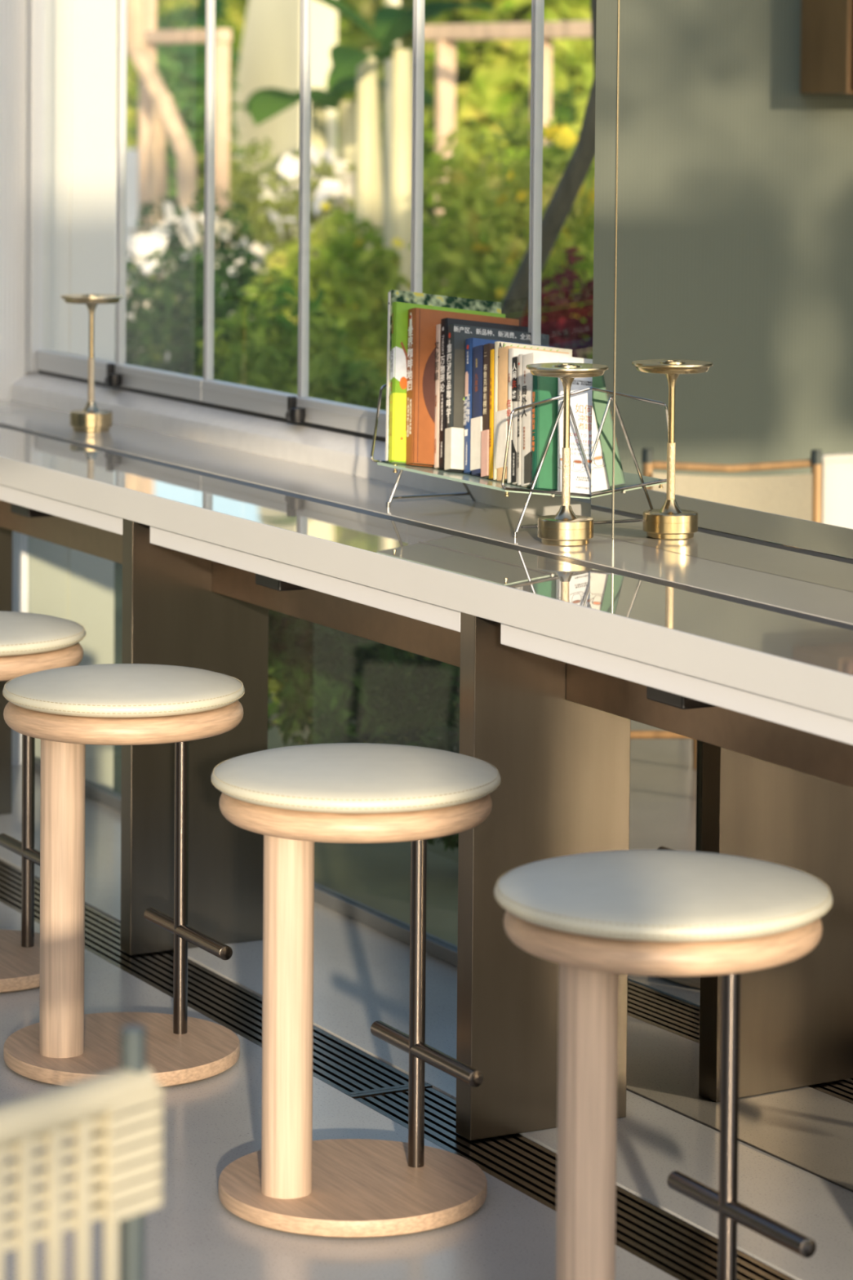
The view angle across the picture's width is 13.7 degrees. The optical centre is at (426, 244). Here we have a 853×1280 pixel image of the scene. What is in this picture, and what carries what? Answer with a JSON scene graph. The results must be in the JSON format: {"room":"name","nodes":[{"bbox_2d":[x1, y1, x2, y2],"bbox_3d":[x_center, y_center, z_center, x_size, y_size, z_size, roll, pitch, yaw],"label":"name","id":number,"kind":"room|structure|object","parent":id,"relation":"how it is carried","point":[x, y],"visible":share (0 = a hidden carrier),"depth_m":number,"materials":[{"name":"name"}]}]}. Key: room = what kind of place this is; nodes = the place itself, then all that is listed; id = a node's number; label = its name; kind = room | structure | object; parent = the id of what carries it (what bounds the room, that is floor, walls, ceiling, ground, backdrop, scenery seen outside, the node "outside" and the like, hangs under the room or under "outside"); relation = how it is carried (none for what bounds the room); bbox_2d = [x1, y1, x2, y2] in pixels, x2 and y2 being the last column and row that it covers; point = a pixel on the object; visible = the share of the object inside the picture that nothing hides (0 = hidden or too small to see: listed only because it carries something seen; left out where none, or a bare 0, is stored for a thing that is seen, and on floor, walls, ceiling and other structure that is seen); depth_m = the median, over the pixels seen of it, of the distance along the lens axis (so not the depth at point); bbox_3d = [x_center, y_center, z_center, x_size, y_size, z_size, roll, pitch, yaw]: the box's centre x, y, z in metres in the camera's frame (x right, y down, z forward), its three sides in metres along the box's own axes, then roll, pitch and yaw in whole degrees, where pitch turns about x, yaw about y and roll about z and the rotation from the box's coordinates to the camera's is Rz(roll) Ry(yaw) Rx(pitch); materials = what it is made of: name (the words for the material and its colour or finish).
{"room":"cafe","nodes":[
{"label":"cafe","id":0,"kind":"room"},
{"bbox_2d":[30,0,116,791],"bbox_3d":[-0.920,-0.001,8.971,0.229,2.800,0.154,-1,3,-28],"label":"trim","id":1,"kind":"structure","parent":0,"point":[66,583],"depth_m":8.92,"materials":[{"name":"white paint"}]},
{"bbox_2d":[9,372,591,516],"bbox_3d":[0.365,0.551,6.395,0.142,0.226,5.650,-1,3,-28],"label":"window sill","id":2,"kind":"structure","parent":0,"point":[317,447],"depth_m":7.62,"materials":[{"name":"white stone"}]},
{"bbox_2d":[24,0,54,373],"bbox_3d":[-0.958,-0.787,8.803,0.060,2.214,0.045,-1,3,-28],"label":"trim","id":3,"kind":"structure","parent":2,"relation":"on","point":[40,14],"depth_m":8.81,"materials":[{"name":"white paint"}]},
{"bbox_2d":[35,0,119,388],"bbox_3d":[-0.831,-0.725,8.568,0.038,2.116,0.481,-1,3,-28],"label":"window","id":4,"kind":"structure","parent":2,"relation":"on","point":[58,364],"depth_m":8.57,"materials":[{"name":"silver metal"}]},
{"bbox_2d":[104,0,207,405],"bbox_3d":[-0.617,-0.704,8.134,0.073,2.116,0.499,-1,3,-28],"label":"window","id":5,"kind":"structure","parent":2,"relation":"on","point":[175,386],"depth_m":8.35,"materials":[{"name":"silver metal"}]},
{"bbox_2d":[200,0,302,424],"bbox_3d":[-0.369,-0.683,7.712,0.038,2.116,0.479,-1,3,-28],"label":"window","id":6,"kind":"structure","parent":2,"relation":"on","point":[261,402],"depth_m":7.92,"materials":[{"name":"silver metal"}]},
{"bbox_2d":[285,0,415,441],"bbox_3d":[-0.152,-0.662,7.274,0.073,2.116,0.512,-1,3,-28],"label":"window","id":7,"kind":"structure","parent":2,"relation":"on","point":[352,420],"depth_m":7.50,"materials":[{"name":"silver metal"}]},
{"bbox_2d":[413,0,534,333],"bbox_3d":[0.097,-0.642,6.849,0.038,2.116,0.472,-1,3,-28],"label":"window","id":8,"kind":"structure","parent":2,"relation":"on","point":[420,4],"depth_m":7.06,"materials":[{"name":"silver metal"}]},
{"bbox_2d":[531,0,544,345],"bbox_3d":[0.306,-0.621,6.425,0.073,2.116,0.486,-1,3,-28],"label":"window","id":9,"kind":"structure","parent":2,"relation":"on","point":[539,4],"depth_m":6.65,"materials":[{"name":"silver metal"}]},
{"bbox_2d":[113,277,592,946],"bbox_3d":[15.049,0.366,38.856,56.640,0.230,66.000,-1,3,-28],"label":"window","id":10,"kind":"structure","parent":0,"point":[377,876],"depth_m":8.26,"materials":[{"name":"clear glass"}]},
{"bbox_2d":[115,148,171,288],"bbox_3d":[-2.324,-0.177,30.643,0.200,1.270,4.900,-1,3,-28],"label":"wall","id":11,"kind":"structure","parent":10,"relation":"on","point":[131,155],"depth_m":30.88,"materials":[{"name":"white paint"}]},
{"bbox_2d":[127,0,198,279],"bbox_3d":[-1.401,-0.991,17.967,1.244,4.035,1.892,-1,3,-28],"label":"tree","id":12,"kind":"object","parent":10,"relation":"on","point":[166,121],"visible":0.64,"depth_m":17.59,"materials":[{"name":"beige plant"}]},
{"bbox_2d":[116,0,248,148],"bbox_3d":[-2.169,-2.178,39.698,2.213,5.202,4.929,-1,3,-28],"label":"tree","id":13,"kind":"object","parent":10,"relation":"on","point":[237,10],"visible":0.09,"depth_m":39.65,"materials":[{"name":"green plant"}]},
{"bbox_2d":[137,0,231,334],"bbox_3d":[-1.246,-0.434,18.103,0.080,2.900,1.010,-1,3,-28],"label":"wooden fence","id":14,"kind":"object","parent":10,"relation":"on","point":[153,37],"visible":0.44,"depth_m":17.77,"materials":[{"name":"beige wood"}]},
{"bbox_2d":[127,0,244,261],"bbox_3d":[-1.457,-0.441,21.823,0.697,2.588,0.935,-1,3,-28],"label":"shrub","id":15,"kind":"object","parent":10,"relation":"on","point":[180,68],"visible":0.42,"depth_m":21.61,"materials":[{"name":"green plant"}]},
{"bbox_2d":[115,187,261,368],"bbox_3d":[-1.126,0.416,16.326,0.739,1.365,1.013,-1,3,-28],"label":"shrub","id":16,"kind":"object","parent":10,"relation":"on","point":[186,236],"visible":0.23,"depth_m":16.20,"materials":[{"name":"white plant"}]},
{"bbox_2d":[115,235,289,380],"bbox_3d":[-0.881,0.605,13.352,0.873,1.252,1.114,-1,3,-28],"label":"shrub","id":17,"kind":"object","parent":10,"relation":"on","point":[186,282],"visible":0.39,"depth_m":13.10,"materials":[{"name":"green plant"}]},
{"bbox_2d":[170,128,291,347],"bbox_3d":[-1.031,0.201,18.479,0.687,1.606,1.046,0,3,-13],"label":"shrub","id":18,"kind":"object","parent":10,"relation":"on","point":[234,195],"visible":0.08,"depth_m":18.41,"materials":[{"name":"green plant"}]},
{"bbox_2d":[191,266,369,391],"bbox_3d":[-0.525,0.673,12.270,0.703,1.220,1.040,-1,3,-28],"label":"shrub","id":19,"kind":"object","parent":10,"relation":"on","point":[275,332],"visible":0.09,"depth_m":12.07,"materials":[{"name":"green plant"}]},
{"bbox_2d":[228,0,337,307],"bbox_3d":[-0.945,-0.922,22.218,0.250,3.520,1.200,-1,3,-28],"label":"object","id":20,"kind":"structure","parent":10,"relation":"on","point":[270,53],"depth_m":21.89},
{"bbox_2d":[233,137,355,289],"bbox_3d":[-0.585,0.279,16.995,0.756,1.588,0.595,2,3,33],"label":"shrub","id":21,"kind":"object","parent":10,"relation":"on","point":[274,191],"visible":0.37,"depth_m":16.92,"materials":[{"name":"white plant"}]},
{"bbox_2d":[217,330,386,410],"bbox_3d":[-0.307,0.840,11.332,0.692,1.118,0.714,-1,3,-28],"label":"shrub","id":22,"kind":"object","parent":10,"relation":"on","point":[347,376],"visible":0.05,"depth_m":11.26,"materials":[{"name":"green plant"}]},
{"bbox_2d":[259,201,410,405],"bbox_3d":[-0.371,0.478,15.445,0.773,1.333,1.064,-1,3,-28],"label":"shrub","id":23,"kind":"object","parent":10,"relation":"on","point":[358,285],"visible":0.36,"depth_m":15.25,"materials":[{"name":"green plant"}]},
{"bbox_2d":[244,57,433,288],"bbox_3d":[-0.495,-0.043,19.337,0.988,2.030,0.972,0,3,-6],"label":"banana plant","id":24,"kind":"object","parent":10,"relation":"on","point":[263,104],"visible":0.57,"depth_m":19.18,"materials":[{"name":"green plant"}]},
{"bbox_2d":[267,608,440,746],"bbox_3d":[-0.197,1.053,8.878,0.527,0.763,0.682,-1,3,-28],"label":"shrub","id":25,"kind":"object","parent":10,"relation":"on","point":[302,669],"visible":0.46,"depth_m":8.70,"materials":[{"name":"green plant"}]},
{"bbox_2d":[336,0,422,275],"bbox_3d":[-0.177,-2.454,30.984,1.876,5.846,3.508,-1,3,-28],"label":"tree","id":26,"kind":"object","parent":10,"relation":"on","point":[357,37],"visible":0.02,"depth_m":30.56,"materials":[{"name":"green plant"}]},
{"bbox_2d":[320,625,460,852],"bbox_3d":[0.083,1.049,8.147,0.595,0.840,0.671,-1,3,-28],"label":"shrub","id":27,"kind":"object","parent":10,"relation":"on","point":[446,688],"visible":0.18,"depth_m":8.16,"materials":[{"name":"green plant"}]},
{"bbox_2d":[383,0,400,248],"bbox_3d":[-0.177,-0.483,18.078,0.060,3.020,0.065,-1,3,-28],"label":"post","id":28,"kind":"object","parent":10,"relation":"on","point":[388,63],"visible":0.08,"depth_m":18.05,"materials":[{"name":"beige wood"}]},
{"bbox_2d":[356,0,435,275],"bbox_3d":[0.466,-1.985,26.323,1.905,5.335,3.225,-1,3,-28],"label":"tree","id":29,"kind":"object","parent":10,"relation":"on","point":[369,7],"visible":0.02,"depth_m":26.58,"materials":[{"name":"green plant"}]},
{"bbox_2d":[316,0,494,306],"bbox_3d":[-0.178,-0.047,16.439,0.904,2.296,0.934,-1,3,-28],"label":"banana plant","id":30,"kind":"object","parent":10,"relation":"on","point":[392,23],"visible":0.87,"depth_m":16.32,"materials":[{"name":"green plant"}]},
{"bbox_2d":[391,668,455,717],"bbox_3d":[-0.068,0.917,10.149,0.590,0.930,1.084,-1,3,-28],"label":"shrub","id":31,"kind":"object","parent":10,"relation":"on","point":[415,678],"visible":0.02,"depth_m":10.05,"materials":[{"name":"green plant"}]},
{"bbox_2d":[407,118,593,359],"bbox_3d":[0.348,0.330,14.730,0.801,1.704,1.179,-1,3,-28],"label":"shrub","id":32,"kind":"object","parent":10,"relation":"on","point":[446,246],"visible":0.16,"depth_m":14.63,"materials":[{"name":"green plant"}]},
{"bbox_2d":[422,0,593,296],"bbox_3d":[0.637,-1.209,23.051,1.338,4.066,2.696,-1,3,-28],"label":"tree","id":33,"kind":"object","parent":10,"relation":"on","point":[491,76],"visible":0.25,"depth_m":22.57,"materials":[{"name":"green plant"}]},
{"bbox_2d":[424,20,591,284],"bbox_3d":[0.575,0.006,17.055,0.100,2.145,2.440,-1,3,-28],"label":"wooden fence","id":34,"kind":"object","parent":10,"relation":"on","point":[446,36],"visible":0.21,"depth_m":17.67,"materials":[{"name":"beige wood"}]},
{"bbox_2d":[470,112,595,337],"bbox_3d":[0.460,0.360,13.411,0.542,1.758,0.767,-1,3,-28],"label":"shrub","id":35,"kind":"object","parent":10,"relation":"on","point":[573,233],"visible":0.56,"depth_m":13.25,"materials":[{"name":"green plant"}]},
{"bbox_2d":[493,79,593,264],"bbox_3d":[0.676,0.075,18.555,0.626,1.882,0.915,-1,3,-28],"label":"shrub","id":36,"kind":"object","parent":10,"relation":"on","point":[522,110],"visible":0.06,"depth_m":18.49,"materials":[{"name":"green plant"}]},
{"bbox_2d":[501,0,596,325],"bbox_3d":[0.225,-0.430,10.528,0.084,3.622,1.237,-1,3,-28],"label":"leaning trunk","id":37,"kind":"object","parent":10,"relation":"on","point":[513,304],"visible":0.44,"depth_m":10.19,"materials":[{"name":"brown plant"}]},
{"bbox_2d":[520,276,588,357],"bbox_3d":[0.371,0.710,11.442,0.342,1.228,0.426,-1,3,-28],"label":"shrub","id":38,"kind":"object","parent":10,"relation":"on","point":[524,322],"visible":0.03,"depth_m":11.35,"materials":[{"name":"red plant"}]},
{"bbox_2d":[541,246,593,359],"bbox_3d":[0.435,0.683,10.730,0.363,1.347,0.348,-1,3,-28],"label":"shrub","id":39,"kind":"object","parent":10,"relation":"on","point":[571,329],"visible":0.2,"depth_m":10.70,"materials":[{"name":"red plant"}]},
{"bbox_2d":[568,60,595,266],"bbox_3d":[1.099,0.115,15.520,0.862,2.076,1.186,-1,3,-28],"label":"shrub","id":40,"kind":"object","parent":10,"relation":"on","point":[582,102],"visible":0.02,"depth_m":15.52,"materials":[{"name":"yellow plant"}]},
{"bbox_2d":[0,763,852,1279],"bbox_3d":[-1.234,1.678,1.661,7.360,0.120,12.950,-1,3,-28],"label":"floor","id":41,"kind":"structure","parent":0,"point":[362,972],"depth_m":5.67,"materials":[{"name":"stone"}]},
{"bbox_2d":[0,611,85,992],"bbox_3d":[-0.869,1.054,6.807,0.440,0.677,0.440,-1,3,-28],"label":"bar stool","id":42,"kind":"object","parent":41,"relation":"on","point":[30,642],"visible":0.89,"depth_m":6.77,"materials":[{"name":"brown wood"}]},
{"bbox_2d":[0,611,85,656],"bbox_3d":[-0.866,0.739,6.793,0.426,0.046,0.426,-1,3,-28],"label":"cushion","id":43,"kind":"object","parent":42,"relation":"on","point":[21,633],"depth_m":6.70,"materials":[{"name":"beige leather"}]},
{"bbox_2d":[35,756,120,812],"bbox_3d":[-0.670,0.949,8.244,0.030,0.770,1.350,-1,3,-28],"label":"window","id":44,"kind":"structure","parent":41,"relation":"on","point":[94,791],"depth_m":8.43,"materials":[{"name":"glass"}]},
{"bbox_2d":[0,1025,163,1279],"bbox_3d":[-0.616,1.131,3.162,0.508,0.852,0.564,3,3,39],"label":"woven chair","id":45,"kind":"object","parent":41,"relation":"on","point":[113,1117],"visible":1,"depth_m":3.14,"materials":[{"name":"beige wicker"}]},
{"bbox_2d":[2,663,244,1087],"bbox_3d":[-0.529,1.084,6.187,0.420,0.677,0.420,0,3,0],"label":"bar stool","id":46,"kind":"object","parent":41,"relation":"on","point":[69,708],"visible":0.98,"depth_m":6.09,"materials":[{"name":"brown wood"}]},
{"bbox_2d":[2,663,244,717],"bbox_3d":[-0.527,0.769,6.173,0.420,0.046,0.420,-1,3,-28],"label":"cushion","id":47,"kind":"object","parent":46,"relation":"on","point":[105,690],"depth_m":6.06,"materials":[{"name":"beige leather"}]},
{"bbox_2d":[0,859,428,1095],"bbox_3d":[-0.617,1.402,7.056,0.155,0.030,2.328,-1,3,-28],"label":"floor vent","id":48,"kind":"object","parent":41,"relation":"in","point":[336,1063],"visible":0.49,"depth_m":6.64,"materials":[{"name":"grey metal"}]},
{"bbox_2d":[210,742,501,1238],"bbox_3d":[-0.110,1.121,5.425,0.456,0.677,0.456,-1,3,-28],"label":"bar stool","id":49,"kind":"object","parent":41,"relation":"on","point":[296,797],"visible":1,"depth_m":5.33,"materials":[{"name":"brown wood"}]},
{"bbox_2d":[210,742,501,813],"bbox_3d":[-0.108,0.806,5.412,0.442,0.046,0.442,-1,3,-28],"label":"cushion","id":50,"kind":"object","parent":49,"relation":"on","point":[335,778],"depth_m":5.30,"materials":[{"name":"beige leather"}]},
{"bbox_2d":[314,881,457,966],"bbox_3d":[0.004,1.010,6.995,0.030,0.770,1.470,-1,3,-28],"label":"window frame","id":51,"kind":"structure","parent":41,"relation":"on","point":[446,951],"depth_m":7.17,"materials":[{"name":"grey metal"}]},
{"bbox_2d":[0,400,852,1140],"bbox_3d":[0.117,0.973,6.167,0.522,0.917,5.850,-1,3,-28],"label":"bar counter","id":52,"kind":"object","parent":41,"relation":"on","point":[557,650],"depth_m":5.87,"materials":[{"name":"grey"}]},
{"bbox_2d":[0,484,122,534],"bbox_3d":[-0.820,0.525,7.531,0.158,0.037,1.238,-1,3,-28],"label":"drawer","id":53,"kind":"object","parent":52,"relation":"on","point":[102,514],"depth_m":7.19,"materials":[{"name":"white paint"}]},
{"bbox_2d":[60,293,123,432],"bbox_3d":[-0.761,0.269,8.057,0.142,0.310,0.142,-1,3,-28],"label":"candle holder","id":54,"kind":"object","parent":52,"relation":"on","point":[91,419],"visible":1,"depth_m":8.03,"materials":[{"name":"gold metal"}]},
{"bbox_2d":[150,525,460,631],"bbox_3d":[-0.170,0.583,6.327,0.158,0.037,1.240,-1,3,-28],"label":"drawer","id":55,"kind":"object","parent":52,"relation":"on","point":[416,602],"depth_m":6.20,"materials":[{"name":"white paint"}]},
{"bbox_2d":[0,426,852,675],"bbox_3d":[-0.004,0.547,6.082,0.232,0.060,5.850,-1,3,-28],"label":"countertop","id":56,"kind":"structure","parent":52,"relation":"on","point":[807,642],"depth_m":5.92,"materials":[{"name":"grey stone"}]},
{"bbox_2d":[370,383,592,537],"bbox_3d":[0.104,0.370,6.468,0.224,0.262,0.534,-1,3,-28],"label":"rack","id":57,"kind":"object","parent":52,"relation":"on","point":[476,480],"visible":0.68,"depth_m":6.29,"materials":[{"name":"silver metal"}]},
{"bbox_2d":[434,324,440,468],"bbox_3d":[0.093,0.292,6.668,0.201,0.286,0.072,-1,3,-28],"label":"book","id":58,"kind":"object","parent":57,"relation":"on","point":[437,354],"visible":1,"depth_m":6.62,"materials":[{"name":"paper"}]},
{"bbox_2d":[385,289,501,462],"bbox_3d":[0.033,0.259,6.709,0.278,0.348,0.079,-1,3,-28],"label":"book","id":59,"kind":"object","parent":57,"relation":"on","point":[393,295],"visible":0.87,"depth_m":6.71,"materials":[{"name":"green paper"}]},
{"bbox_2d":[388,302,505,464],"bbox_3d":[0.040,0.271,6.695,0.276,0.326,0.078,-1,3,-28],"label":"book","id":60,"kind":"object","parent":57,"relation":"on","point":[398,353],"visible":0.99,"depth_m":6.64,"materials":[{"name":"paper"}]},
{"bbox_2d":[393,392,406,461],"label":"print","id":61,"kind":"object","parent":60,"relation":"attached to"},
{"bbox_2d":[395,346,407,381],"bbox_3d":[-0.038,0.226,6.650,0.048,0.066,0.001,7,-13,-29],"label":"print","id":62,"kind":"object","parent":60,"relation":"attached to","point":[400,357],"depth_m":6.64},
{"bbox_2d":[400,376,407,389],"bbox_3d":[-0.043,0.260,6.640,0.016,0.024,0.001,7,-13,-28],"label":"print","id":63,"kind":"object","parent":60,"relation":"attached to","point":[403,382],"depth_m":6.64},
{"bbox_2d":[400,342,407,431],"bbox_3d":[-0.041,0.266,6.640,0.020,0.168,0.001,7,-13,-29],"label":"print","id":64,"kind":"object","parent":60,"relation":"attached to","point":[402,344],"depth_m":6.65},
{"bbox_2d":[405,307,519,466],"bbox_3d":[0.068,0.277,6.683,0.261,0.318,0.090,-1,3,-28],"label":"book","id":65,"kind":"object","parent":57,"relation":"on","point":[422,322],"visible":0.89,"depth_m":6.63,"materials":[{"name":"paper"}]},
{"bbox_2d":[417,309,420,462],"bbox_3d":[-0.015,0.263,6.621,0.001,0.289,0.002,7,-13,-28],"label":"print","id":66,"kind":"object","parent":65,"relation":"attached to","point":[420,309],"depth_m":6.62},
{"bbox_2d":[470,345,484,475],"bbox_3d":[0.157,0.312,6.555,0.179,0.256,0.085,-1,3,-28],"label":"book","id":67,"kind":"object","parent":57,"relation":"on","point":[477,420],"visible":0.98,"depth_m":6.52,"materials":[{"name":"paper"}]},
{"bbox_2d":[439,317,528,469],"bbox_3d":[0.116,0.288,6.653,0.231,0.303,0.082,-1,3,-28],"label":"book","id":68,"kind":"object","parent":57,"relation":"on","point":[445,322],"visible":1,"depth_m":6.62,"materials":[{"name":"paper"}]},
{"bbox_2d":[377,462,591,498],"bbox_3d":[0.113,0.430,6.457,0.205,0.030,0.483,-1,3,-28],"label":"shelf","id":69,"kind":"object","parent":57,"relation":"attached to","point":[476,480],"depth_m":6.36,"materials":[{"name":"clear glass"}]},
{"bbox_2d":[480,342,494,478],"bbox_3d":[0.173,0.311,6.517,0.180,0.261,0.074,-1,3,-28],"label":"book","id":70,"kind":"object","parent":57,"relation":"on","point":[487,347],"visible":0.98,"depth_m":6.48,"materials":[{"name":"paper"}]},
{"bbox_2d":[488,349,494,479],"bbox_3d":[0.178,0.316,6.491,0.167,0.250,0.063,-1,3,-28],"label":"book","id":71,"kind":"object","parent":57,"relation":"on","point":[492,351],"visible":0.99,"depth_m":6.46,"materials":[{"name":"paper"}]},
{"bbox_2d":[444,324,549,472],"bbox_3d":[0.133,0.295,6.625,0.241,0.294,0.080,-1,3,-28],"label":"book","id":72,"kind":"object","parent":57,"relation":"on","point":[457,335],"visible":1,"depth_m":6.58,"materials":[{"name":"paper"}]},
{"bbox_2d":[453,349,465,427],"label":"print","id":73,"kind":"object","parent":72,"relation":"on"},
{"bbox_2d":[463,337,554,474],"bbox_3d":[0.153,0.307,6.598,0.208,0.270,0.077,-1,3,-28],"label":"book","id":74,"kind":"object","parent":57,"relation":"on","point":[470,343],"visible":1,"depth_m":6.56,"materials":[{"name":"paper"}]},
{"bbox_2d":[464,429,467,435],"bbox_3d":[0.074,0.348,6.548,0.002,0.012,0.011,7,-13,-28],"label":"print","id":75,"kind":"object","parent":74,"relation":"attached to","point":[465,430],"depth_m":6.55},
{"bbox_2d":[465,371,468,396],"bbox_3d":[0.075,0.259,6.566,0.002,0.046,0.011,7,-13,-28],"label":"print","id":76,"kind":"object","parent":74,"relation":"attached to","point":[466,372],"depth_m":6.56,"materials":[{"name":"beige"}]},
{"bbox_2d":[511,355,518,484],"bbox_3d":[0.212,0.322,6.393,0.153,0.243,0.064,-1,3,-28],"label":"book","id":77,"kind":"object","parent":57,"relation":"on","point":[515,359],"visible":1,"depth_m":6.36,"materials":[{"name":"paper"}]},
{"bbox_2d":[517,354,524,485],"bbox_3d":[0.220,0.320,6.375,0.152,0.247,0.061,-1,3,-28],"label":"book","id":78,"kind":"object","parent":57,"relation":"on","point":[520,356],"visible":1,"depth_m":6.34,"materials":[{"name":"paper"}]},
{"bbox_2d":[495,346,568,481],"bbox_3d":[0.194,0.313,6.448,0.158,0.258,0.085,-1,3,-28],"label":"book","id":79,"kind":"object","parent":57,"relation":"on","point":[503,353],"visible":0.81,"depth_m":6.42,"materials":[{"name":"paper"}]},
{"bbox_2d":[493,341,572,479],"bbox_3d":[0.194,0.310,6.481,0.189,0.267,0.064,-1,3,-28],"label":"book","id":80,"kind":"object","parent":57,"relation":"on","point":[498,344],"visible":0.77,"depth_m":6.46,"materials":[{"name":"paper"}]},
{"bbox_2d":[506,347,571,483],"bbox_3d":[0.204,0.315,6.413,0.153,0.255,0.065,-1,3,-28],"label":"book","id":81,"kind":"object","parent":57,"relation":"on","point":[513,352],"visible":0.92,"depth_m":6.39,"materials":[{"name":"paper"}]},
{"bbox_2d":[531,374,558,491],"bbox_3d":[0.241,0.333,6.305,0.144,0.223,0.060,-1,3,-28],"label":"book","id":82,"kind":"object","parent":57,"relation":"on","point":[544,415],"visible":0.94,"depth_m":6.28,"materials":[{"name":"paper"}]},
{"bbox_2d":[521,352,592,487],"bbox_3d":[0.235,0.319,6.351,0.159,0.252,0.084,-1,3,-28],"label":"book","id":83,"kind":"object","parent":57,"relation":"on","point":[532,357],"visible":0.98,"depth_m":6.33,"materials":[{"name":"paper"}]},
{"bbox_2d":[524,451,531,484],"bbox_3d":[0.180,0.397,6.297,0.003,0.055,0.021,7,-13,-28],"label":"photo","id":84,"kind":"object","parent":83,"relation":"attached to","point":[527,458],"depth_m":6.29},
{"bbox_2d":[557,360,592,493],"bbox_3d":[0.277,0.328,6.308,0.127,0.240,0.054,-1,3,-28],"label":"book","id":85,"kind":"object","parent":57,"relation":"on","point":[581,402],"visible":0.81,"depth_m":6.29,"materials":[{"name":"paper"}]},
{"bbox_2d":[525,362,608,546],"bbox_3d":[0.242,0.362,6.128,0.142,0.310,0.142,-1,3,-28],"label":"candle holder","id":86,"kind":"object","parent":52,"relation":"on","point":[565,528],"visible":1,"depth_m":6.11,"materials":[{"name":"gold metal"}]},
{"bbox_2d":[500,623,852,745],"bbox_3d":[0.481,0.642,5.122,0.158,0.037,1.240,-1,3,-28],"label":"drawer","id":87,"kind":"object","parent":52,"relation":"on","point":[826,717],"depth_m":5.14,"materials":[{"name":"white paint"}]},
{"bbox_2d":[591,0,852,591],"bbox_3d":[1.002,-0.566,4.921,0.008,2.282,2.950,-1,3,-28],"label":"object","id":88,"kind":"object","parent":52,"relation":"on","point":[722,406],"visible":0.92,"depth_m":5.87,"materials":[{"name":"clear glass"}]},
{"bbox_2d":[591,0,617,537],"bbox_3d":[0.320,-0.627,6.186,0.006,2.282,0.074,-1,3,-28],"label":"mirror glass","id":89,"kind":"object","parent":88,"relation":"attached to","point":[604,475],"depth_m":6.21,"materials":[{"name":"clear glass"}]},
{"bbox_2d":[348,1084,794,1279],"bbox_3d":[0.617,1.513,4.769,0.155,0.030,2.870,-1,3,-28],"label":"floor vent","id":90,"kind":"object","parent":41,"relation":"in","point":[679,1249],"visible":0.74,"depth_m":5.50,"materials":[{"name":"grey metal"}]},
{"bbox_2d":[493,849,832,1279],"bbox_3d":[0.307,1.159,4.657,0.456,0.677,0.456,-1,3,-28],"label":"bar stool","id":91,"kind":"object","parent":41,"relation":"on","point":[600,916],"visible":1,"depth_m":4.56,"materials":[{"name":"brown wood"}]},
{"bbox_2d":[493,849,832,942],"bbox_3d":[0.310,0.843,4.643,0.442,0.046,0.442,-1,3,-28],"label":"cushion","id":92,"kind":"object","parent":91,"relation":"on","point":[623,895],"depth_m":4.54,"materials":[{"name":"beige leather"}]},
{"bbox_2d":[626,720,852,1192],"bbox_3d":[0.789,1.050,5.261,0.008,0.855,2.310,-1,3,-30],"label":"mirror panel","id":93,"kind":"object","parent":41,"relation":"on","point":[687,793],"visible":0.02,"depth_m":5.70,"materials":[{"name":"brown mirror"}]},
{"bbox_3d":[-4.439,0.002,7.073,6.900,2.700,0.150,-1,3,-28],"label":"wall","id":94,"kind":"structure","parent":0,"visible":0},
{"bbox_2d":[0,0,30,764],"bbox_3d":[-1.212,-0.046,8.813,0.433,2.700,0.150,-1,3,-28],"label":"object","id":95,"kind":"structure","parent":94,"relation":"attached to","point":[12,12],"depth_m":8.83,"materials":[{"name":"white"}]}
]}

